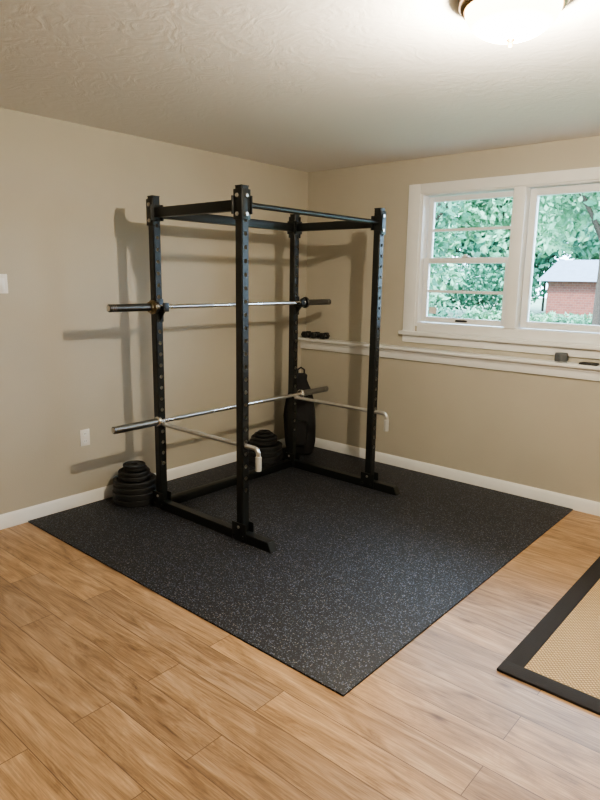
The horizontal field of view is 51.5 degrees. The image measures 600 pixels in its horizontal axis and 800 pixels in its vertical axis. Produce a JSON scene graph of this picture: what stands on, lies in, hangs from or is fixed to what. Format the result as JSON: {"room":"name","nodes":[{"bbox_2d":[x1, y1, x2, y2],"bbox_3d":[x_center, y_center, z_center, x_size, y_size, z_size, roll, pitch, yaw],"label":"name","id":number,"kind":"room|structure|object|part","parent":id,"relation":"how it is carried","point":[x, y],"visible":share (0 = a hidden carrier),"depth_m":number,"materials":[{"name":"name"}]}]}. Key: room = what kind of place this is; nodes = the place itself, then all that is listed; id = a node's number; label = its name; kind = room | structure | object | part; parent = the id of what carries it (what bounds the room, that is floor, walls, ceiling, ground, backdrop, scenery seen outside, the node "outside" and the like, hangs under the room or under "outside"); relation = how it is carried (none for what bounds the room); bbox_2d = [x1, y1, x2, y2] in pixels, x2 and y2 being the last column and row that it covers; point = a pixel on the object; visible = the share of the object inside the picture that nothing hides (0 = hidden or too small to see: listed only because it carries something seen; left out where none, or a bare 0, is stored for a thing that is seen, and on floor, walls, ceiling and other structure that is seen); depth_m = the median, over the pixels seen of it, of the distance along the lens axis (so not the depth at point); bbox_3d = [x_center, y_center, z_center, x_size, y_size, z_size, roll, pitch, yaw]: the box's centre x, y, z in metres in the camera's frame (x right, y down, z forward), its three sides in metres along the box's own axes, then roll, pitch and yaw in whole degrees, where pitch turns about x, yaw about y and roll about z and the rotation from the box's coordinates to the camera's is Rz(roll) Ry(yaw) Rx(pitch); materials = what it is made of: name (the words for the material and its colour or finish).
{"room":"gym","nodes":[
{"label":"gym","id":0,"kind":"room"},
{"bbox_2d":[0,108,307,514],"bbox_3d":[-2.161,-0.404,3.607,0.150,2.581,6.900,10,15,40],"label":"wall","id":1,"kind":"structure","parent":0,"point":[74,230],"depth_m":4.44,"materials":[{"name":"paint"}]},
{"bbox_2d":[0,274,7,293],"bbox_3d":[-1.827,-0.712,3.809,0.010,0.117,0.073,10,15,40],"label":"light switch","id":2,"kind":"object","parent":1,"relation":"attached to","point":[3,277],"visible":1,"depth_m":3.82,"materials":[{"name":"white plastic"}]},
{"bbox_2d":[80,429,89,445],"bbox_3d":[-1.516,0.265,4.387,0.008,0.117,0.073,10,15,40],"label":"wall outlet","id":3,"kind":"object","parent":1,"relation":"attached to","point":[84,434],"visible":1,"depth_m":4.38,"materials":[{"name":"white plastic"}]},
{"bbox_2d":[0,438,285,529],"bbox_3d":[-2.137,0.831,3.771,0.016,0.096,6.540,10,15,40],"label":"baseboard","id":4,"kind":"structure","parent":1,"relation":"attached to","point":[20,516],"depth_m":4.44,"materials":[{"name":"white paint"}]},
{"bbox_2d":[0,510,599,799],"bbox_3d":[-0.085,1.303,2.089,5.700,0.120,6.900,10,15,40],"label":"floor","id":5,"kind":"structure","parent":0,"point":[111,688],"depth_m":2.40,"materials":[{"name":"brown wood"}]},
{"bbox_2d":[28,447,572,696],"bbox_3d":[0.085,0.801,4.322,2.622,0.009,2.758,10,15,40],"label":"mat","id":6,"kind":"object","parent":5,"relation":"on","point":[355,574],"visible":0.8,"depth_m":3.72,"materials":[{"name":"black rubber"}]},
{"bbox_2d":[112,460,156,506],"bbox_3d":[-1.201,0.595,4.525,0.324,0.278,0.322,10,15,40],"label":"plate stack","id":7,"kind":"object","parent":6,"relation":"on","point":[134,484],"visible":0.97,"depth_m":4.42,"materials":[{"name":"black metal"}]},
{"bbox_2d":[249,430,282,466],"bbox_3d":[-0.315,0.412,5.494,0.333,0.289,0.339,10,15,40],"label":"plate stack","id":8,"kind":"object","parent":6,"relation":"on","point":[271,449],"visible":0.84,"depth_m":5.38,"materials":[{"name":"black metal"}]},
{"bbox_2d":[146,184,399,552],"bbox_3d":[-0.130,-0.302,4.405,1.174,2.117,1.480,10,15,40],"label":"power rack","id":9,"kind":"object","parent":6,"relation":"on","point":[241,205],"visible":0.99,"depth_m":4.22,"materials":[{"name":"black painted steel"},{"name":"galvanised steel"}]},
{"bbox_2d":[107,297,330,313],"bbox_3d":[-0.459,-0.709,4.620,0.092,0.092,2.184,10,15,40],"label":"barbell","id":10,"kind":"object","parent":9,"relation":"on","point":[152,306],"visible":0.89,"depth_m":4.26,"materials":[{"name":"silver metal"}]},
{"bbox_2d":[111,386,327,433],"bbox_3d":[-0.477,0.046,4.774,0.072,0.072,2.184,10,15,40],"label":"barbell","id":11,"kind":"object","parent":9,"relation":"on","point":[158,421],"visible":0.94,"depth_m":4.42,"materials":[{"name":"silver metal"}]},
{"bbox_3d":[-0.185,-1.262,4.277,0.920,0.186,1.480,10,15,40],"label":"frame","id":12,"kind":"part","parent":9,"relation":"part of","materials":[{"name":"black metal"}]},
{"bbox_2d":[283,367,315,454],"bbox_3d":[0.001,0.098,5.745,0.292,0.818,0.240,2,11,6],"label":"bag","id":13,"kind":"object","parent":6,"relation":"on","point":[306,422],"visible":0.61,"depth_m":5.67,"materials":[{"name":"black fabric"}]},
{"bbox_2d":[497,556,599,714],"bbox_3d":[2.138,1.148,2.711,1.880,0.013,1.820,10,15,40],"label":"area rug","id":14,"kind":"object","parent":5,"relation":"on","point":[559,657],"visible":1,"depth_m":2.76,"materials":[{"name":"wicker"}]},
{"bbox_2d":[0,0,599,171],"bbox_3d":[-0.044,-1.347,1.568,5.700,0.120,6.900,10,15,40],"label":"ceiling","id":15,"kind":"structure","parent":0,"point":[301,85],"depth_m":3.01,"materials":[{"name":"white paint"}]},
{"bbox_2d":[459,0,569,47],"bbox_3d":[0.732,-1.306,2.149,0.364,0.161,0.364,10,15,40],"label":"ceiling lamp","id":16,"kind":"object","parent":15,"relation":"attached to","point":[509,22],"depth_m":2.08,"materials":[{"name":"white glass"}]},
{"bbox_2d":[301,136,599,501],"bbox_3d":[2.127,-0.477,4.315,5.400,2.581,0.210,10,15,40],"label":"wall","id":17,"kind":"structure","parent":0,"point":[532,430],"depth_m":5.17,"materials":[{"name":"paint"}]},
{"bbox_2d":[298,337,599,380],"bbox_3d":[2.055,-0.185,4.293,5.400,0.105,0.115,10,15,40],"label":"trim","id":18,"kind":"structure","parent":17,"relation":"attached to","point":[574,370],"depth_m":4.89,"materials":[{"name":"white paint"}]},
{"bbox_2d":[301,331,310,336],"bbox_3d":[0.062,-0.631,5.968,0.064,0.055,0.095,10,15,40],"label":"dumbbell","id":19,"kind":"object","parent":18,"relation":"on","point":[304,333],"visible":0.98,"depth_m":5.94,"materials":[{"name":"black metal"}]},
{"bbox_2d":[310,332,319,337],"bbox_3d":[0.145,-0.616,5.898,0.064,0.055,0.095,10,15,40],"label":"dumbbell","id":20,"kind":"object","parent":18,"relation":"on","point":[313,334],"visible":0.98,"depth_m":5.87,"materials":[{"name":"black metal"}]},
{"bbox_2d":[319,333,329,338],"bbox_3d":[0.228,-0.601,5.827,0.064,0.055,0.095,10,15,40],"label":"dumbbell","id":21,"kind":"object","parent":18,"relation":"on","point":[321,335],"visible":1,"depth_m":5.80,"materials":[{"name":"black metal"}]},
{"bbox_2d":[554,352,567,362],"bbox_3d":[1.861,-0.302,4.429,0.092,0.067,0.092,10,15,40],"label":"smart speaker","id":22,"kind":"object","parent":18,"relation":"on","point":[560,357],"visible":1,"depth_m":4.39},
{"bbox_2d":[579,362,598,365],"bbox_3d":[2.004,-0.251,4.313,0.120,0.015,0.065,10,15,40],"label":"phone","id":23,"kind":"object","parent":18,"relation":"on","point":[580,363],"visible":1,"depth_m":4.29,"materials":[{"name":"black"}]},
{"bbox_2d":[314,437,599,515],"bbox_3d":[2.034,0.758,4.471,5.400,0.096,0.016,10,15,40],"label":"baseboard","id":24,"kind":"structure","parent":17,"relation":"attached to","point":[575,503],"depth_m":5.00,"materials":[{"name":"white paint"}]},
{"bbox_2d":[398,167,599,358],"bbox_3d":[2.180,-0.910,4.191,3.360,1.280,0.205,10,15,40],"label":"window frame","id":25,"kind":"structure","parent":17,"relation":"attached to","point":[509,337],"depth_m":4.69,"materials":[{"name":"white paint"}]},
{"bbox_2d":[421,183,599,332],"bbox_3d":[2.198,-0.952,4.203,3.050,1.010,0.094,10,15,40],"label":"sash","id":26,"kind":"object","parent":17,"relation":"attached to","point":[536,193],"visible":0.84,"depth_m":4.74,"materials":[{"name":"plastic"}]},
{"bbox_3d":[2.204,-0.955,4.209,2.974,0.931,0.044,10,15,40],"label":"window","id":27,"kind":"structure","parent":26,"relation":"in","visible":0},
{"bbox_2d":[429,307,436,313],"bbox_3d":[1.106,-0.747,5.184,0.070,0.055,0.001,10,15,40],"label":"sticker","id":28,"kind":"object","parent":27,"relation":"attached to","point":[432,310],"visible":1,"depth_m":5.18,"materials":[{"name":"beige paper"}]},
{"label":"outside","id":29,"kind":"structure","parent":0,"visible":0},
{"bbox_2d":[433,297,546,317],"bbox_3d":[18.225,-6.941,49.537,110.000,0.100,89.840,10,15,40],"label":"lawn","id":30,"kind":"structure","parent":29,"point":[535,307],"depth_m":54.43,"materials":[{"name":"green plant"}]},
{"bbox_2d":[428,305,464,317],"bbox_3d":[0.405,-3.042,22.791,12.195,1.330,2.356,10,15,40],"label":"hedge","id":31,"kind":"object","parent":30,"relation":"on","point":[443,312],"visible":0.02,"depth_m":19.23,"materials":[{"name":"green plant"}]},
{"bbox_2d":[429,200,470,289],"bbox_3d":[2.328,-3.812,15.489,4.365,6.422,4.494,4,11,13],"label":"tree","id":32,"kind":"object","parent":30,"relation":"on","point":[442,209],"visible":0.03,"depth_m":14.64,"materials":[{"name":"green plant"}]},
{"bbox_2d":[428,201,484,314],"bbox_3d":[2.881,-6.055,23.174,8.399,7.874,6.290,10,15,40],"label":"tree","id":33,"kind":"object","parent":30,"relation":"on","point":[432,296],"visible":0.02,"depth_m":20.93,"materials":[{"name":"green plant"}]},
{"bbox_2d":[429,263,539,312],"bbox_3d":[6.393,-7.512,40.938,18.692,3.126,4.702,10,15,40],"label":"hedge","id":34,"kind":"object","parent":30,"relation":"on","point":[475,283],"visible":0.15,"depth_m":36.69,"materials":[{"name":"green plant"}]},
{"bbox_2d":[436,197,566,266],"bbox_3d":[7.970,-5.876,22.477,6.209,7.946,6.049,10,15,40],"label":"tree","id":35,"kind":"object","parent":30,"relation":"on","point":[491,208],"visible":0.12,"depth_m":21.42,"materials":[{"name":"green plant"}]},
{"bbox_2d":[441,200,599,301],"bbox_3d":[14.191,-11.591,40.968,12.238,12.212,9.492,10,15,40],"label":"tree","id":36,"kind":"object","parent":30,"relation":"on","point":[472,250],"visible":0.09,"depth_m":40.54,"materials":[{"name":"green plant"}]},
{"bbox_2d":[461,308,592,324],"bbox_3d":[13.608,-3.426,27.194,14.256,0.866,2.207,10,15,40],"label":"hedge","id":37,"kind":"object","parent":30,"relation":"on","point":[478,313],"visible":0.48,"depth_m":28.72,"materials":[{"name":"green plant"}]},
{"bbox_2d":[509,192,599,324],"bbox_3d":[6.942,-3.703,13.943,5.267,6.946,3.714,10,15,40],"label":"tree","id":38,"kind":"object","parent":30,"relation":"on","point":[556,222],"visible":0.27,"depth_m":14.23,"materials":[{"name":"green plant"}]},
{"bbox_2d":[533,211,587,310],"bbox_3d":[18.998,-14.161,51.636,11.577,13.282,11.204,2,11,5],"label":"tree","id":39,"kind":"object","parent":30,"relation":"on","point":[544,287],"visible":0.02,"depth_m":51.36,"materials":[{"name":"green plant"}]},
{"bbox_2d":[537,260,598,317],"bbox_3d":[17.100,-5.497,32.521,7.300,3.600,6.000,10,15,40],"label":"brick house","id":40,"kind":"structure","parent":30,"relation":"on","point":[571,288],"depth_m":32.18,"materials":[{"name":"red brick"}]},
{"bbox_2d":[563,195,599,259],"bbox_3d":[24.729,-12.849,43.705,12.781,13.944,11.684,10,15,40],"label":"tree","id":41,"kind":"object","parent":30,"relation":"on","point":[595,256],"visible":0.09,"depth_m":43.94,"materials":[{"name":"green plant"}]},
{"bbox_2d":[583,192,599,220],"bbox_3d":[8.055,-3.016,11.090,5.203,6.732,3.940,10,15,40],"label":"tree","id":42,"kind":"object","parent":30,"relation":"on","point":[590,202],"visible":0.73,"depth_m":11.81,"materials":[{"name":"green plant"}]}
]}

